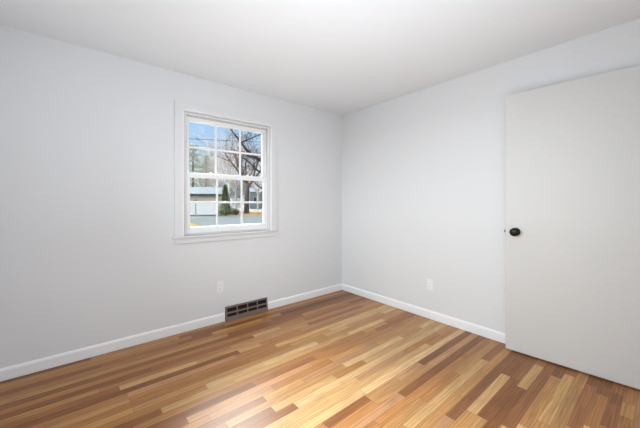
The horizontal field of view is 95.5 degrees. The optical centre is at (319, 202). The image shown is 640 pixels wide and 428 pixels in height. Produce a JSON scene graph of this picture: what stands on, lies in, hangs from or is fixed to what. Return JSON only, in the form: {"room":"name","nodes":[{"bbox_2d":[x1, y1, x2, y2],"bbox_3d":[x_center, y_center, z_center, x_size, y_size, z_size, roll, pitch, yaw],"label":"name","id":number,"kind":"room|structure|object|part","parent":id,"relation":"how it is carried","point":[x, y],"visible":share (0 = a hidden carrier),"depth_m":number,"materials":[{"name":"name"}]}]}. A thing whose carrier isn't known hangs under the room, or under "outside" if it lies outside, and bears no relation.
{"room":"empty bedroom","nodes":[
{"label":"empty bedroom","id":0,"kind":"room"},
{"bbox_2d":[0,25,341,367],"bbox_3d":[-1.044,-0.045,3.043,3.700,2.540,0.150,0,0,-40],"label":"wall","id":1,"kind":"structure","parent":0,"point":[89,255],"depth_m":2.40,"materials":[{"name":"white paint"}]},
{"bbox_2d":[0,284,341,381],"bbox_3d":[-0.992,1.179,2.981,3.400,0.085,0.014,0,0,-40],"label":"baseboard","id":2,"kind":"structure","parent":1,"relation":"attached to","point":[33,366],"depth_m":2.44,"materials":[{"name":"white paint"}]},
{"bbox_2d":[217,280,223,292],"bbox_3d":[-1.017,0.861,2.962,0.072,0.117,0.008,0,0,-40],"label":"wall outlet","id":3,"kind":"object","parent":1,"relation":"attached to","point":[220,284],"visible":1,"depth_m":2.96,"materials":[{"name":"white plastic"}]},
{"bbox_2d":[172,100,278,243],"bbox_3d":[-0.962,-0.277,3.077,1.123,1.329,0.164,0,0,-40],"label":"window","id":4,"kind":"structure","parent":1,"relation":"in","point":[184,113],"depth_m":2.98,"materials":[{"name":"white paint"}]},
{"bbox_2d":[189,126,261,175],"bbox_3d":[-0.976,-0.541,3.093,0.799,0.499,0.008,0,0,-40],"label":"grille","id":5,"kind":"object","parent":4,"relation":"attached to","point":[240,129],"depth_m":3.15,"materials":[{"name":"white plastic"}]},
{"bbox_3d":[-0.977,-0.547,3.099,0.897,0.599,0.032,0,0,-40],"label":"sash","id":6,"kind":"part","parent":4,"relation":"part of","materials":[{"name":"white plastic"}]},
{"bbox_3d":[-0.952,0.007,3.070,0.897,0.582,0.032,0,0,-40],"label":"sash","id":7,"kind":"part","parent":4,"relation":"part of","materials":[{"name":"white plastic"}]},
{"bbox_3d":[-0.975,-0.278,3.096,0.951,1.195,0.118,0,0,-40],"label":"frame","id":8,"kind":"part","parent":4,"relation":"part of","materials":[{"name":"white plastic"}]},
{"bbox_2d":[190,179,263,225],"bbox_3d":[-0.951,0.000,3.063,0.799,0.480,0.008,0,0,-40],"label":"grille","id":9,"kind":"object","parent":4,"relation":"attached to","point":[259,224],"depth_m":3.14,"materials":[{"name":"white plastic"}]},
{"bbox_2d":[225,297,267,321],"bbox_3d":[-0.782,1.151,3.138,0.482,0.146,0.039,0,0,-40],"label":"air vent","id":10,"kind":"object","parent":1,"relation":"in","point":[241,310],"visible":1,"depth_m":3.13,"materials":[{"name":"brown metal"}]},
{"bbox_3d":[-0.788,1.151,3.146,0.474,0.131,0.017,0,0,-40],"label":"damper blade","id":11,"kind":"part","parent":10,"relation":"part of","materials":[{"name":"black metal"}]},
{"bbox_2d":[218,185,233,214],"bbox_3d":[-13.109,-0.323,40.634,2.258,4.396,2.206,0,0,-40],"label":"conical evergreen","id":12,"kind":"object","parent":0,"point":[224,208],"visible":0.94,"depth_m":40.29,"materials":[{"name":"green plant"}]},
{"bbox_2d":[230,193,240,207],"bbox_3d":[-28.814,-0.665,95.800,3.838,4.980,7.800,0,0,-35],"label":"house","id":13,"kind":"structure","parent":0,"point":[232,197],"depth_m":93.19,"materials":[{"name":"grey"}]},
{"bbox_2d":[249,188,262,208],"bbox_3d":[-17.668,-1.165,84.147,6.066,5.980,7.800,0,0,-17],"label":"house","id":14,"kind":"structure","parent":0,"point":[252,194],"depth_m":80.51,"materials":[{"name":"grey"}]},
{"bbox_2d":[0,290,639,427],"bbox_3d":[0.544,1.275,1.415,3.750,0.100,4.387,0,0,-40],"label":"floor","id":15,"kind":"structure","parent":0,"point":[338,359],"depth_m":1.98,"materials":[{"name":"brown wood"}]},
{"bbox_2d":[0,0,639,114],"bbox_3d":[0.472,-1.265,1.463,4.000,0.100,4.520,0,0,-40],"label":"ceiling","id":16,"kind":"structure","parent":0,"point":[340,57],"depth_m":2.08,"materials":[{"name":"white paint"}]},
{"bbox_2d":[342,18,639,332],"bbox_3d":[1.382,-0.045,2.908,0.150,2.540,3.170,0,0,-40],"label":"wall","id":17,"kind":"structure","parent":0,"point":[423,171],"depth_m":2.96,"materials":[{"name":"white paint"}]},
{"bbox_2d":[342,284,504,343],"bbox_3d":[1.276,1.179,2.908,0.014,0.085,3.006,0,0,-40],"label":"baseboard","id":18,"kind":"structure","parent":17,"relation":"attached to","point":[492,334],"depth_m":3.02,"materials":[{"name":"white paint"}]},
{"bbox_2d":[427,279,432,290],"bbox_3d":[1.155,0.867,3.055,0.008,0.117,0.072,0,0,-40],"label":"wall outlet","id":19,"kind":"object","parent":17,"relation":"attached to","point":[429,281],"visible":1,"depth_m":3.05,"materials":[{"name":"white plastic"}]},
{"label":"outside","id":20,"kind":"structure","parent":0,"visible":0},
{"bbox_2d":[190,215,262,225],"bbox_3d":[-9.023,1.875,29.170,16.477,0.100,43.087,0,0,-40],"label":"driveway","id":21,"kind":"structure","parent":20,"point":[203,220],"depth_m":30.86,"materials":[{"name":"grey asphalt"}]},
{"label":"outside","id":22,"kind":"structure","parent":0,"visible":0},
{"bbox_2d":[190,204,262,226],"bbox_3d":[-36.957,1.985,103.254,250.000,0.280,320.000,0,0,-40],"label":"ground","id":23,"kind":"structure","parent":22,"point":[192,224],"depth_m":43.98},
{"bbox_2d":[189,143,209,186],"bbox_3d":[-24.608,-4.768,56.090,6.842,13.387,6.676,0,0,-40],"label":"pine tree","id":24,"kind":"object","parent":23,"relation":"on","point":[194,155],"visible":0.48,"depth_m":55.86,"materials":[{"name":"green plant"}]},
{"bbox_2d":[195,155,215,186],"bbox_3d":[-25.590,-4.557,65.618,7.508,12.964,7.542,0,0,-40],"label":"pine tree","id":25,"kind":"object","parent":23,"relation":"on","point":[207,156],"visible":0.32,"depth_m":65.84,"materials":[{"name":"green plant"}]},
{"bbox_2d":[190,187,222,214],"bbox_3d":[-19.973,-0.260,44.008,10.815,4.170,5.960,0,0,-15],"label":"garage","id":26,"kind":"structure","parent":23,"relation":"on","point":[196,193],"depth_m":42.42,"materials":[{"name":"grey"}]},
{"bbox_2d":[189,144,236,186],"bbox_3d":[-22.826,-4.980,58.815,9.809,14.010,14.810,0,0,-40],"label":"bare tree","id":27,"kind":"object","parent":23,"relation":"on","point":[202,158],"visible":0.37,"depth_m":59.47,"materials":[{"name":"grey plant"}]},
{"bbox_2d":[192,140,235,185],"bbox_3d":[-29.550,-7.850,80.383,13.624,19.749,20.492,0,0,-40],"label":"bare tree","id":28,"kind":"object","parent":23,"relation":"on","point":[194,140],"visible":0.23,"depth_m":79.53,"materials":[{"name":"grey plant"}]},
{"bbox_2d":[191,138,247,186],"bbox_3d":[-22.494,-6.393,64.152,15.029,16.837,19.283,0,0,-40],"label":"bare tree","id":29,"kind":"object","parent":23,"relation":"on","point":[208,152],"visible":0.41,"depth_m":63.72,"materials":[{"name":"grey plant"}]},
{"bbox_2d":[191,124,257,199],"bbox_3d":[-30.351,-11.999,85.618,21.939,28.047,25.616,0,0,-40],"label":"bare tree","id":30,"kind":"object","parent":23,"relation":"on","point":[230,182],"visible":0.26,"depth_m":84.81,"materials":[{"name":"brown plant"}]},
{"bbox_2d":[196,127,260,212],"bbox_3d":[-12.046,-5.984,48.013,13.575,16.019,14.093,0,0,45],"label":"bare tree","id":31,"kind":"object","parent":23,"relation":"on","point":[247,184],"visible":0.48,"depth_m":48.80,"materials":[{"name":"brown plant"}]},
{"bbox_2d":[227,181,240,195],"bbox_3d":[-28.724,-2.688,96.070,8.650,9.427,8.410,0,0,-40],"label":"bare tree","id":32,"kind":"object","parent":23,"relation":"on","point":[231,192],"visible":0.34,"depth_m":95.05,"materials":[{"name":"grey plant"}]},
{"bbox_2d":[212,128,260,209],"bbox_3d":[-17.229,-7.944,68.990,17.460,19.938,22.326,0,0,-16],"label":"bare tree","id":33,"kind":"object","parent":23,"relation":"on","point":[237,181],"visible":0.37,"depth_m":69.76,"materials":[{"name":"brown plant"}]},
{"bbox_2d":[232,208,240,214],"bbox_3d":[-12.597,1.365,42.881,1.783,1.044,1.546,0,0,-40],"label":"round bush","id":34,"kind":"object","parent":23,"relation":"on","point":[235,211],"visible":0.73,"depth_m":42.58,"materials":[{"name":"green plant"}]},
{"bbox_2d":[221,129,262,189],"bbox_3d":[-2.969,-0.971,14.342,4.337,5.992,1.969,0,0,-40],"label":"tree","id":35,"kind":"object","parent":23,"relation":"on","point":[253,157],"visible":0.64,"depth_m":13.78,"materials":[{"name":"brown plant"}]},
{"bbox_2d":[230,180,255,195],"bbox_3d":[-27.791,-3.154,99.949,9.466,10.357,11.284,0,0,-40],"label":"bare tree","id":36,"kind":"object","parent":23,"relation":"on","point":[235,180],"visible":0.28,"depth_m":99.00,"materials":[{"name":"grey plant"}]},
{"bbox_2d":[226,162,262,209],"bbox_3d":[-15.969,-6.077,71.054,10.725,16.205,14.736,0,0,29],"label":"bare tree","id":37,"kind":"object","parent":23,"relation":"on","point":[252,184],"visible":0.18,"depth_m":71.78,"materials":[{"name":"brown plant"}]},
{"bbox_2d":[248,145,262,184],"bbox_3d":[-10.007,-4.974,58.036,10.697,13.997,12.779,0,0,-34],"label":"bare tree","id":38,"kind":"object","parent":23,"relation":"on","point":[260,145],"visible":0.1,"depth_m":58.14,"materials":[{"name":"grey plant"}]},
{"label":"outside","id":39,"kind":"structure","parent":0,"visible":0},
{"bbox_2d":[232,205,262,211],"bbox_3d":[-29.162,1.870,129.899,99.609,0.110,142.108,0,0,-40],"label":"street","id":40,"kind":"structure","parent":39,"point":[239,209],"depth_m":64.38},
{"bbox_3d":[0.931,-0.045,0.563,3.550,2.540,0.150,0,0,-40],"label":"wall","id":41,"kind":"structure","parent":0,"visible":0},
{"bbox_2d":[504,65,639,389],"bbox_3d":[1.857,0.163,2.076,0.104,2.100,0.953,0,0,-44],"label":"door","id":42,"kind":"structure","parent":41,"relation":"in","point":[572,230],"depth_m":2.10,"materials":[{"name":"white paint"}]},
{"bbox_3d":[1.569,0.240,2.345,0.070,0.067,0.067,0,0,-44],"label":"knob","id":43,"kind":"part","parent":42,"relation":"part of","materials":[{"name":"black metal"}]}
]}

